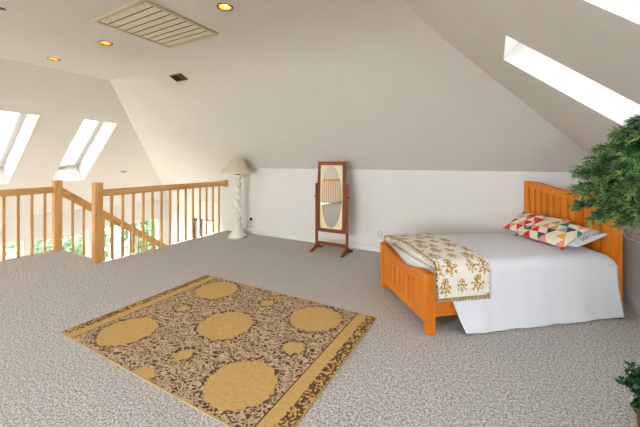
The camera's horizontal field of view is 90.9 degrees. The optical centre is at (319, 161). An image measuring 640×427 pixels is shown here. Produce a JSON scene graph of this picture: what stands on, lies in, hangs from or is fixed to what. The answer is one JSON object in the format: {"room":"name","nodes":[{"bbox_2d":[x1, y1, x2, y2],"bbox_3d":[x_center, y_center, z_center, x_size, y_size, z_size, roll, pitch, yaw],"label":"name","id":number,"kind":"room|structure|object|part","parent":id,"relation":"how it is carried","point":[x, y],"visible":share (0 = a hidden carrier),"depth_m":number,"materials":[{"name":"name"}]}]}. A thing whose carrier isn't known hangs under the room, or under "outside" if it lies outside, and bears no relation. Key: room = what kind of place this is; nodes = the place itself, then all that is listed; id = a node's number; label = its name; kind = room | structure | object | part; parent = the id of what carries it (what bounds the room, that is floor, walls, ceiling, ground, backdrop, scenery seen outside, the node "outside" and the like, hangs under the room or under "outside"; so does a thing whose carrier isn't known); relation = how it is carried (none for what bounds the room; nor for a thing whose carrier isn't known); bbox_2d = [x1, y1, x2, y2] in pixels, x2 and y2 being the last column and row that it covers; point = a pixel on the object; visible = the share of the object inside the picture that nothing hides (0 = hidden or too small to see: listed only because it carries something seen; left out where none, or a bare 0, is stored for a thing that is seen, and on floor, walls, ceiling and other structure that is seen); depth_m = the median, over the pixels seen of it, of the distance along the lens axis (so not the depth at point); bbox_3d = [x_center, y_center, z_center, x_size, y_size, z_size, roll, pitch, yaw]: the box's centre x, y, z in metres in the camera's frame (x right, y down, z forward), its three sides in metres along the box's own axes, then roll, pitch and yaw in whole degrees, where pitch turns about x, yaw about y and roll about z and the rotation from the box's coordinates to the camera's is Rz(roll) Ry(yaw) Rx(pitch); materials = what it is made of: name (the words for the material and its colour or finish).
{"room":"bedroom","nodes":[
{"label":"bedroom","id":0,"kind":"room"},
{"bbox_2d":[0,199,168,257],"bbox_3d":[-7.388,2.682,5.408,0.200,3.036,10.872,0,0,29],"label":"wall","id":1,"kind":"structure","parent":0,"point":[11,222],"depth_m":7.75,"materials":[{"name":"white paint"}]},
{"bbox_2d":[0,240,21,255],"bbox_3d":[-6.877,2.650,6.347,0.080,1.900,1.310,0,0,29],"label":"window","id":2,"kind":"structure","parent":1,"relation":"in","point":[20,240],"depth_m":6.88,"materials":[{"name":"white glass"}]},
{"bbox_2d":[0,242,20,258],"bbox_3d":[-6.798,2.033,6.303,0.032,0.575,1.230,0,0,29],"label":"window blind","id":3,"kind":"object","parent":2,"relation":"attached to","point":[20,242],"visible":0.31,"depth_m":6.70,"materials":[{"name":"white paint"}]},
{"bbox_2d":[34,230,85,255],"bbox_3d":[-6.214,2.650,7.540,0.080,1.900,1.060,0,0,29],"label":"window","id":4,"kind":"structure","parent":1,"relation":"in","point":[35,239],"depth_m":7.36,"materials":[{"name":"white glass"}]},
{"bbox_2d":[36,231,85,246],"bbox_3d":[-6.134,1.833,7.496,0.032,0.175,0.980,0,0,29],"label":"window blind","id":5,"kind":"object","parent":4,"relation":"attached to","point":[79,233],"visible":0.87,"depth_m":7.52,"materials":[{"name":"white paint"}]},
{"bbox_3d":[-6.134,1.760,7.496,0.032,0.030,0.980,0,0,29],"label":"head rail","id":6,"kind":"part","parent":5,"relation":"part of","materials":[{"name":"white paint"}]},
{"bbox_2d":[105,218,159,254],"bbox_3d":[-5.421,2.650,8.965,0.080,1.900,1.800,0,0,29],"label":"window","id":7,"kind":"structure","parent":1,"relation":"in","point":[156,219],"depth_m":9.69,"materials":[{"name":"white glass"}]},
{"bbox_2d":[50,220,213,260],"bbox_3d":[-12.006,4.385,33.451,26.500,0.030,33.200,0,0,29],"label":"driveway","id":8,"kind":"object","parent":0,"point":[116,228],"depth_m":18.23,"materials":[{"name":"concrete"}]},
{"bbox_2d":[0,0,332,79],"bbox_3d":[-3.246,-1.585,1.114,5.282,0.250,7.392,0,0,29],"label":"ceiling","id":9,"kind":"structure","parent":0,"point":[31,31],"depth_m":3.35,"materials":[{"name":"white paint"}]},
{"bbox_2d":[47,57,60,60],"bbox_3d":[-3.770,-1.506,4.465,0.156,0.107,0.156,0,0,29],"label":"recessed light","id":10,"kind":"object","parent":9,"relation":"in","point":[49,58],"visible":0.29,"depth_m":4.48,"materials":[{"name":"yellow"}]},
{"bbox_2d":[98,41,112,45],"bbox_3d":[-2.632,-1.506,3.867,0.156,0.107,0.156,0,0,29],"label":"recessed light","id":11,"kind":"object","parent":9,"relation":"in","point":[106,43],"visible":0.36,"depth_m":3.90,"materials":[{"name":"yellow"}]},
{"bbox_2d":[92,0,218,47],"bbox_3d":[-1.736,-1.448,3.391,0.870,0.021,0.880,0,0,29],"label":"air vent","id":12,"kind":"object","parent":9,"relation":"attached to","point":[147,20],"visible":1,"depth_m":3.31,"materials":[{"name":"metal"}]},
{"bbox_2d":[216,3,233,10],"bbox_3d":[-0.895,-1.506,2.967,0.156,0.107,0.156,0,0,29],"label":"recessed light","id":13,"kind":"object","parent":9,"relation":"in","point":[221,6],"visible":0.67,"depth_m":3.00,"materials":[{"name":"gold metal"}]},
{"bbox_2d":[169,199,222,244],"bbox_3d":[-3.140,2.682,9.152,3.985,3.036,0.200,0,0,29],"label":"wall","id":14,"kind":"structure","parent":0,"point":[173,201],"depth_m":9.50,"materials":[{"name":"white paint"}]},
{"bbox_2d":[194,218,211,238],"bbox_3d":[-3.370,2.910,9.269,0.900,2.480,0.080,0,0,29],"label":"window","id":15,"kind":"structure","parent":14,"relation":"in","point":[195,219],"depth_m":9.44,"materials":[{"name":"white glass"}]},
{"bbox_2d":[85,0,459,101],"bbox_3d":[-1.151,-1.287,4.109,5.394,0.344,0.980,0,0,29],"label":"ceiling","id":16,"kind":"structure","parent":0,"point":[333,36],"depth_m":3.71,"materials":[{"name":"white paint"}]},
{"bbox_2d":[169,73,187,81],"bbox_3d":[-2.187,-1.307,4.874,0.270,0.073,0.140,0,0,29],"label":"air register","id":17,"kind":"object","parent":16,"relation":"attached to","point":[178,77],"visible":1,"depth_m":4.87,"materials":[{"name":"gold metal"}]},
{"bbox_2d":[0,53,591,217],"bbox_3d":[-2.989,-0.343,2.937,10.580,3.013,10.829,0,0,29],"label":"ceiling","id":18,"kind":"structure","parent":0,"point":[441,113],"depth_m":5.04,"materials":[{"name":"white paint"}]},
{"bbox_2d":[0,113,25,166],"bbox_3d":[-5.786,-0.532,5.586,1.433,1.292,0.600,0,0,29],"label":"window","id":19,"kind":"structure","parent":18,"relation":"attached to","point":[19,118],"depth_m":5.83,"materials":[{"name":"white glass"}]},
{"bbox_2d":[59,121,101,166],"bbox_3d":[-5.174,-0.532,6.687,1.433,1.292,0.600,0,0,29],"label":"window","id":20,"kind":"structure","parent":18,"relation":"attached to","point":[97,124],"depth_m":6.97,"materials":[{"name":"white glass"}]},
{"bbox_2d":[0,230,639,426],"bbox_3d":[-2.118,1.625,1.624,7.780,0.250,9.380,0,0,29],"label":"floor","id":21,"kind":"structure","parent":0,"point":[398,374],"depth_m":2.44,"materials":[{"name":"carpet"}]},
{"bbox_2d":[0,180,61,261],"bbox_3d":[-6.083,0.905,2.395,0.108,1.190,6.834,0,0,29],"label":"balustrade","id":22,"kind":"object","parent":21,"relation":"on","point":[56,189],"visible":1,"depth_m":5.11,"materials":[{"name":"brown wood"}]},
{"bbox_3d":[-6.109,0.468,2.348,0.064,0.105,6.726,0,0,29],"label":"handrail","id":23,"kind":"part","parent":22,"relation":"part of","materials":[{"name":"brown wood"}]},
{"bbox_3d":[-4.448,0.905,5.334,0.108,1.190,0.108,0,0,29],"label":"newel post","id":24,"kind":"part","parent":22,"relation":"part of","materials":[{"name":"brown wood"}]},
{"bbox_2d":[0,230,226,261],"bbox_3d":[-4.914,1.629,3.179,1.420,0.282,9.380,0,0,29],"label":"trim","id":25,"kind":"structure","parent":21,"relation":"attached to","point":[226,230],"depth_m":5.12,"materials":[{"name":"white paint"}]},
{"bbox_2d":[92,180,227,263],"bbox_3d":[-2.716,0.905,5.816,0.130,1.190,2.633,0,0,29],"label":"balustrade","id":26,"kind":"object","parent":21,"relation":"on","point":[98,192],"visible":1,"depth_m":5.31,"materials":[{"name":"brown wood"}]},
{"bbox_3d":[-3.330,0.905,4.712,0.108,1.190,0.108,0,0,29],"label":"newel post","id":27,"kind":"part","parent":26,"relation":"part of","materials":[{"name":"brown wood"}]},
{"bbox_3d":[-2.697,0.468,5.850,0.064,0.105,2.496,0,0,29],"label":"handrail","id":28,"kind":"part","parent":26,"relation":"part of","materials":[{"name":"brown wood"}]},
{"bbox_2d":[60,275,377,426],"bbox_3d":[-0.864,1.495,2.892,2.350,0.008,1.605,0,0,29],"label":"area rug","id":29,"kind":"object","parent":21,"relation":"on","point":[238,354],"visible":1,"depth_m":2.58,"materials":[{"name":"brown carpet"}]},
{"bbox_2d":[221,158,252,238],"bbox_3d":[-1.649,0.715,6.295,0.614,1.570,0.614,0,0,-8],"label":"floor lamp","id":30,"kind":"object","parent":21,"relation":"on","point":[237,166],"visible":1,"depth_m":6.22,"materials":[{"name":"ceramic"}]},
{"bbox_3d":[-1.649,0.221,6.295,0.614,0.015,0.614,0,0,29],"label":"shade trim","id":31,"kind":"part","parent":30,"relation":"part of","materials":[{"name":"fabric"}]},
{"bbox_3d":[-1.649,0.080,6.295,0.610,0.290,0.610,0,0,29],"label":"lamp shade","id":32,"kind":"part","parent":30,"relation":"part of","materials":[{"name":"fabric"}]},
{"bbox_2d":[310,161,352,257],"bbox_3d":[0.191,0.745,5.260,0.654,1.509,0.400,0,0,30],"label":"mirror","id":33,"kind":"object","parent":21,"relation":"on","point":[331,189],"visible":1,"depth_m":5.25,"materials":[{"name":"brown wood"}]},
{"bbox_3d":[-0.057,0.910,5.404,0.038,1.100,0.040,0,0,30],"label":"post","id":34,"kind":"part","parent":33,"relation":"part of","materials":[{"name":"brown wood"}]},
{"bbox_3d":[0.185,1.144,5.250,0.416,0.063,0.035,0,0,30],"label":"frame rail","id":35,"kind":"part","parent":33,"relation":"part of","materials":[{"name":"brown wood"}]},
{"bbox_2d":[320,165,342,229],"bbox_3d":[0.191,0.583,5.260,0.424,1.064,0.034,0,0,30],"label":"mirror glass","id":36,"kind":"object","parent":33,"relation":"on","point":[331,176],"depth_m":5.25,"materials":[{"name":"white"}]},
{"bbox_3d":[0.196,0.030,5.270,0.416,0.050,0.035,0,0,30],"label":"frame rail","id":37,"kind":"part","parent":33,"relation":"part of","materials":[{"name":"brown wood"}]},
{"bbox_3d":[0.438,0.910,5.117,0.038,1.100,0.040,0,0,30],"label":"post","id":38,"kind":"part","parent":33,"relation":"part of","materials":[{"name":"brown wood"}]},
{"bbox_2d":[380,181,622,335],"bbox_3d":[1.853,0.875,3.455,2.080,1.250,1.120,0,0,-10],"label":"bed","id":39,"kind":"object","parent":21,"relation":"on","point":[414,286],"visible":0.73,"depth_m":3.26,"materials":[{"name":"orange wood"}]},
{"bbox_3d":[0.772,1.232,3.787,0.075,0.535,0.075,0,0,-10],"label":"post","id":40,"kind":"part","parent":39,"relation":"part of","materials":[{"name":"orange wood"}]},
{"bbox_3d":[0.867,1.390,3.273,0.043,0.090,0.970,0,0,-10],"label":"rail","id":41,"kind":"part","parent":39,"relation":"part of","materials":[{"name":"orange wood"}]},
{"bbox_3d":[0.867,1.057,3.273,0.063,0.170,0.970,0,0,-10],"label":"rail","id":42,"kind":"part","parent":39,"relation":"part of","materials":[{"name":"orange wood"}]},
{"bbox_2d":[390,239,436,297],"bbox_3d":[1.846,1.087,3.453,1.903,0.373,1.030,0,0,-10],"label":"mattress","id":43,"kind":"object","parent":39,"relation":"on","point":[407,255],"visible":0.12,"depth_m":3.27,"materials":[{"name":"white fabric"}]},
{"bbox_2d":[392,232,624,333],"bbox_3d":[1.885,1.177,3.406,1.867,0.626,1.157,0,0,-10],"label":"bedspread","id":44,"kind":"object","parent":43,"relation":"on","point":[534,283],"visible":0.7,"depth_m":2.93,"materials":[{"name":"white fabric"}]},
{"bbox_2d":[383,233,489,303],"bbox_3d":[1.133,1.018,3.291,0.548,0.371,1.162,0,0,-10],"label":"throw blanket","id":45,"kind":"object","parent":44,"relation":"on","point":[461,272],"visible":0.99,"depth_m":2.77,"materials":[{"name":"fabric"}]},
{"bbox_2d":[515,219,590,248],"bbox_3d":[2.463,0.746,3.374,0.347,0.206,0.610,0,0,-10],"label":"geometric cushion","id":46,"kind":"object","parent":44,"relation":"on","point":[557,233],"visible":0.99,"depth_m":3.28,"materials":[{"name":"fabric"}]},
{"bbox_2d":[503,212,569,231],"bbox_3d":[2.491,0.728,3.664,0.310,0.202,0.600,0,0,-13],"label":"geometric cushion","id":47,"kind":"object","parent":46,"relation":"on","point":[523,220],"visible":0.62,"depth_m":3.73,"materials":[{"name":"fabric"}]},
{"bbox_2d":[567,229,607,246],"bbox_3d":[2.629,0.772,3.435,0.385,0.180,0.680,0,0,-10],"label":"bed pillow","id":48,"kind":"object","parent":44,"relation":"on","point":[591,235],"visible":0.35,"depth_m":3.13,"materials":[{"name":"white fabric"}]},
{"bbox_3d":[0.961,1.236,2.759,0.075,0.528,0.075,0,0,-10],"label":"post","id":49,"kind":"part","parent":39,"relation":"part of","materials":[{"name":"orange wood"}]},
{"bbox_3d":[1.949,1.275,2.929,1.930,0.150,0.028,0,0,-10],"label":"rail","id":50,"kind":"part","parent":39,"relation":"part of","materials":[{"name":"orange wood"}]},
{"bbox_3d":[2.744,0.875,4.150,0.075,1.250,0.075,0,0,-10],"label":"post","id":51,"kind":"part","parent":39,"relation":"part of","materials":[{"name":"orange wood"}]},
{"bbox_3d":[2.839,0.333,3.636,0.063,0.160,0.970,0,0,-10],"label":"rail","id":52,"kind":"part","parent":39,"relation":"part of","materials":[{"name":"orange wood"}]},
{"bbox_3d":[2.933,0.875,3.122,0.075,1.250,0.075,0,0,-10],"label":"post","id":53,"kind":"part","parent":39,"relation":"part of","materials":[{"name":"orange wood"}]},
{"bbox_2d":[563,114,639,241],"bbox_3d":[1.511,0.633,1.347,0.739,1.734,0.746,0,0,42],"label":"pine tree","id":54,"kind":"object","parent":21,"relation":"on","point":[624,199],"visible":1,"depth_m":1.38,"materials":[{"name":"green plant"}]},
{"bbox_2d":[614,360,639,426],"bbox_3d":[1.736,1.266,1.595,0.325,0.469,0.330,0,0,-34],"label":"potted shrub","id":55,"kind":"object","parent":21,"relation":"on","point":[632,380],"visible":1,"depth_m":1.63,"materials":[{"name":"green plant"}]},
{"bbox_2d":[633,397,639,426],"bbox_3d":[1.718,1.379,1.601,0.184,0.243,0.184,0,0,29],"label":"pot","id":56,"kind":"object","parent":55,"relation":"attached to","point":[635,399],"depth_m":1.63,"materials":[{"name":"ceramic"}]},
{"bbox_2d":[223,168,605,245],"bbox_3d":[0.794,0.940,5.440,6.700,1.620,0.120,0,0,29],"label":"wall","id":57,"kind":"structure","parent":0,"point":[435,202],"depth_m":5.16,"materials":[{"name":"white paint"}]},
{"bbox_2d":[227,226,379,251],"bbox_3d":[0.761,1.454,5.381,6.400,0.092,0.015,0,0,29],"label":"baseboard","id":58,"kind":"structure","parent":57,"relation":"attached to","point":[230,228],"depth_m":5.97,"materials":[{"name":"white paint"}]},
{"bbox_2d":[404,0,639,156],"bbox_3d":[0.506,-0.798,0.165,2.200,1.856,9.380,0,0,29],"label":"ceiling","id":59,"kind":"structure","parent":0,"point":[575,64],"depth_m":2.16,"materials":[{"name":"white paint"}]},
{"bbox_2d":[620,179,639,303],"bbox_3d":[1.334,0.940,-0.296,0.120,1.620,9.380,0,0,29],"label":"wall","id":60,"kind":"structure","parent":0,"point":[631,249],"depth_m":3.28,"materials":[{"name":"white paint"}]},
{"bbox_2d":[623,288,639,314],"bbox_3d":[1.272,1.454,-0.270,0.015,0.092,9.365,0,0,29],"label":"baseboard","id":61,"kind":"structure","parent":60,"relation":"attached to","point":[632,302],"depth_m":3.27,"materials":[{"name":"white paint"}]},
{"bbox_3d":[-17.479,4.500,9.720,80.000,0.200,80.000,0,0,29],"label":"ground","id":62,"kind":"structure","parent":0,"visible":0},
{"bbox_2d":[0,241,42,259],"bbox_3d":[-12.725,3.545,12.104,3.555,1.976,3.575,0,0,-30],"label":"bush","id":63,"kind":"object","parent":62,"relation":"on","point":[42,241],"visible":0.02,"depth_m":11.37,"materials":[{"name":"green plant"}]},
{"bbox_2d":[6,230,109,260],"bbox_3d":[-9.004,3.050,10.943,2.900,2.853,2.969,0,0,29],"label":"bush","id":64,"kind":"object","parent":62,"relation":"on","point":[66,246],"visible":0.11,"depth_m":10.30,"materials":[{"name":"green plant"}]},
{"bbox_2d":[117,220,155,253],"bbox_3d":[-7.820,3.386,15.104,3.198,2.205,3.145,0,0,29],"label":"bush","id":65,"kind":"object","parent":62,"relation":"on","point":[147,223],"visible":0.2,"depth_m":14.00,"materials":[{"name":"green plant"}]},
{"bbox_3d":[-2.876,4.250,2.785,10.235,0.100,10.672,0,0,29],"label":"floor","id":66,"kind":"structure","parent":0,"visible":0},
{"bbox_3d":[-3.101,2.885,6.347,1.310,2.390,2.960,0,0,29],"label":"stairs","id":67,"kind":"structure","parent":66,"relation":"on","visible":0},
{"bbox_2d":[62,188,166,260],"bbox_3d":[-3.714,2.108,6.600,0.117,3.345,2.814,0,0,29],"label":"stair rail","id":68,"kind":"object","parent":67,"relation":"on","point":[66,194],"visible":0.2,"depth_m":5.90,"materials":[{"name":"brown wood"}]}
]}

